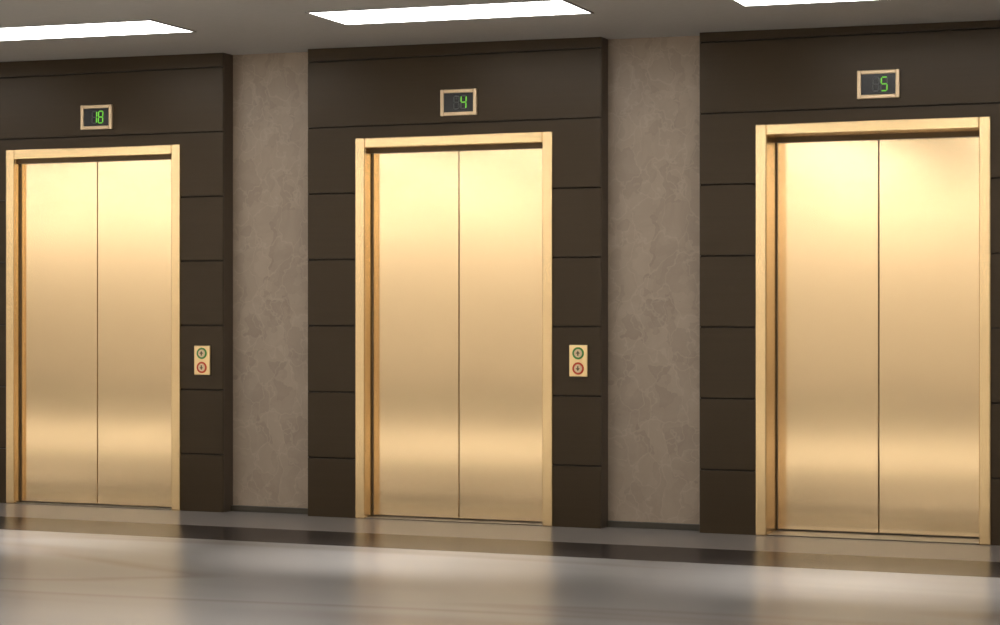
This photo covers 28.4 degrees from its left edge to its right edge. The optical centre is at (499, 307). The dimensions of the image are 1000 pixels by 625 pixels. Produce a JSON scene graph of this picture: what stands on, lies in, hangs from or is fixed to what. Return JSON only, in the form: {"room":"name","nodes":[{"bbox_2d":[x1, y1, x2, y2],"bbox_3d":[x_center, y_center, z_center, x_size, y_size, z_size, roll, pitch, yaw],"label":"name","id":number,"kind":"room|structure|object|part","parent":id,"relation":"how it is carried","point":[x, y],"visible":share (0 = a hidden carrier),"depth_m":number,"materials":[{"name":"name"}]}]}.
{"room":"lobby","nodes":[
{"label":"lobby","id":0,"kind":"room"},
{"bbox_2d":[0,20,999,545],"bbox_3d":[-2.779,-0.203,12.969,20.600,2.950,0.500,0,0,21],"label":"wall","id":1,"kind":"structure","parent":0,"point":[748,79],"depth_m":11.51,"materials":[{"name":"brown wood"}]},
{"bbox_2d":[6,144,181,510],"bbox_3d":[-2.590,0.122,12.684,1.298,2.300,0.134,0,0,21],"label":"elevator","id":2,"kind":"object","parent":1,"relation":"attached to","point":[93,234],"visible":0.94,"depth_m":12.70,"materials":[{"name":"gold metal"}]},
{"bbox_3d":[-2.856,0.153,12.814,0.584,2.214,0.035,0,0,21],"label":"door","id":3,"kind":"part","parent":2,"relation":"part of","materials":[{"name":"gold metal"}]},
{"bbox_3d":[-2.307,0.153,12.600,0.584,2.214,0.035,0,0,21],"label":"door","id":4,"kind":"part","parent":2,"relation":"part of","materials":[{"name":"gold metal"}]},
{"bbox_2d":[80,104,112,129],"bbox_3d":[-2.575,-1.218,12.610,0.232,0.156,0.022,0,0,21],"label":"indicator","id":5,"kind":"object","parent":1,"relation":"attached to","point":[92,117],"visible":1,"depth_m":12.61,"materials":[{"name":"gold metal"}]},
{"bbox_2d":[194,346,210,374],"bbox_3d":[-1.860,0.327,12.330,0.112,0.184,0.022,0,0,21],"label":"panel","id":6,"kind":"object","parent":1,"relation":"attached to","point":[202,354],"visible":1,"depth_m":12.32,"materials":[{"name":"gold metal"}]},
{"bbox_2d":[224,53,308,511],"bbox_3d":[-1.426,-0.188,12.242,0.590,2.920,0.112,0,0,21],"label":"wall panel","id":7,"kind":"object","parent":1,"relation":"attached to","point":[228,58],"depth_m":12.35,"materials":[{"name":"brown metal"}]},
{"bbox_2d":[233,52,307,507],"bbox_3d":[-1.397,-0.205,12.318,0.590,2.885,0.050,0,0,21],"label":"plaster slab","id":8,"kind":"object","parent":1,"relation":"attached to","point":[270,90],"visible":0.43,"depth_m":12.31,"materials":[{"name":"stone"}]},
{"bbox_2d":[355,131,553,526],"bbox_3d":[-0.256,0.122,11.796,1.267,2.300,0.174,0,0,21],"label":"elevator","id":9,"kind":"object","parent":1,"relation":"attached to","point":[454,257],"visible":0.98,"depth_m":11.83,"materials":[{"name":"gold metal"}]},
{"bbox_3d":[-0.507,0.153,11.941,0.569,2.214,0.035,0,0,21],"label":"door","id":10,"kind":"part","parent":9,"relation":"part of","materials":[{"name":"gold metal"}]},
{"bbox_3d":[0.028,0.153,11.733,0.569,2.214,0.035,0,0,21],"label":"door","id":11,"kind":"part","parent":9,"relation":"part of","materials":[{"name":"gold metal"}]},
{"bbox_2d":[440,88,476,115],"bbox_3d":[-0.244,-1.218,11.701,0.232,0.156,0.022,0,0,21],"label":"indicator","id":12,"kind":"object","parent":1,"relation":"attached to","point":[453,102],"visible":1,"depth_m":11.70,"materials":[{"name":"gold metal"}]},
{"bbox_2d":[569,345,587,376],"bbox_3d":[0.453,0.306,11.428,0.112,0.184,0.022,0,0,21],"label":"panel","id":13,"kind":"object","parent":1,"relation":"attached to","point":[578,354],"visible":1,"depth_m":11.42,"materials":[{"name":"gold metal"}]},
{"bbox_2d":[601,37,700,527],"bbox_3d":[0.880,-0.188,11.343,0.590,2.920,0.112,0,0,21],"label":"trim","id":14,"kind":"structure","parent":1,"relation":"attached to","point":[604,42],"depth_m":11.44,"materials":[{"name":"brown metal"}]},
{"bbox_2d":[608,36,699,523],"bbox_3d":[0.909,-0.205,11.419,0.590,2.885,0.050,0,0,21],"label":"plaster slab","id":15,"kind":"object","parent":1,"relation":"attached to","point":[654,83],"visible":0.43,"depth_m":11.40,"materials":[{"name":"stone"}]},
{"bbox_2d":[755,116,990,544],"bbox_3d":[2.084,0.122,10.956,1.289,2.300,0.309,0,0,21],"label":"elevator","id":16,"kind":"object","parent":1,"relation":"attached to","point":[873,237],"visible":0.98,"depth_m":11.03,"materials":[{"name":"gold metal"}]},
{"bbox_3d":[1.852,0.153,11.167,0.580,2.214,0.035,0,0,21],"label":"door","id":17,"kind":"part","parent":16,"relation":"part of","materials":[{"name":"gold metal"}]},
{"bbox_3d":[2.397,0.153,10.954,0.580,2.214,0.035,0,0,21],"label":"door","id":18,"kind":"part","parent":16,"relation":"part of","materials":[{"name":"gold metal"}]},
{"bbox_2d":[857,69,899,98],"bbox_3d":[2.069,-1.224,10.799,0.232,0.156,0.022,0,0,21],"label":"indicator","id":19,"kind":"object","parent":1,"relation":"attached to","point":[871,84],"visible":1,"depth_m":10.79,"materials":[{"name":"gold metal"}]},
{"bbox_2d":[0,503,999,624],"bbox_3d":[-5.013,1.322,7.239,20.800,0.100,12.800,0,0,21],"label":"floor","id":20,"kind":"structure","parent":0,"point":[60,565],"depth_m":9.39,"materials":[{"name":"tile"}]},
{"bbox_2d":[231,505,307,513],"bbox_3d":[-1.402,1.254,12.304,0.582,0.035,0.080,0,0,21],"label":"plinth","id":21,"kind":"object","parent":20,"relation":"on","point":[267,509],"visible":0.75,"depth_m":12.27,"materials":[{"name":"grey stone"}]},
{"bbox_2d":[607,520,699,530],"bbox_3d":[0.904,1.254,11.405,0.582,0.035,0.080,0,0,21],"label":"plinth","id":22,"kind":"object","parent":20,"relation":"on","point":[623,524],"visible":0.76,"depth_m":11.37,"materials":[{"name":"grey stone"}]},
{"bbox_2d":[0,0,999,61],"bbox_3d":[-4.994,-1.608,7.286,20.600,0.219,12.700,0,0,21],"label":"ceiling","id":23,"kind":"structure","parent":0,"point":[233,27],"depth_m":10.80,"materials":[{"name":"paint"}]},
{"bbox_2d":[0,21,191,40],"bbox_3d":[-2.491,-1.590,11.339,1.400,0.011,0.470,0,0,21],"label":"ceiling light","id":24,"kind":"object","parent":23,"relation":"in","point":[140,27],"visible":1,"depth_m":11.30,"materials":[{"name":"white plastic"}]},
{"bbox_2d":[0,19,195,40],"bbox_3d":[-2.491,-1.589,11.339,1.424,0.013,0.494,0,0,21],"label":"ceiling light panel","id":25,"kind":"object","parent":23,"relation":"in","point":[149,19],"depth_m":11.12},
{"bbox_2d":[305,0,593,24],"bbox_3d":[-0.269,-1.566,10.472,1.454,0.013,0.494,0,0,21],"label":"ceiling light panel","id":26,"kind":"object","parent":23,"relation":"in","point":[590,12],"depth_m":10.36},
{"bbox_2d":[311,1,588,23],"bbox_3d":[-0.269,-1.567,10.472,1.430,0.011,0.470,0,0,21],"label":"ceiling light","id":27,"kind":"object","parent":23,"relation":"in","point":[544,7],"visible":1,"depth_m":10.47,"materials":[{"name":"white plastic"}]},
{"bbox_2d":[735,0,859,5],"bbox_3d":[1.822,-1.545,9.657,1.400,0.011,0.470,0,0,21],"label":"ceiling light","id":28,"kind":"object","parent":23,"relation":"in","point":[743,2],"visible":1,"depth_m":9.98,"materials":[{"name":"white plastic"}]},
{"bbox_2d":[732,0,876,6],"bbox_3d":[1.822,-1.544,9.657,1.424,0.013,0.494,0,0,21],"label":"ceiling light panel","id":29,"kind":"object","parent":23,"relation":"in","point":[732,0],"depth_m":10.02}
]}

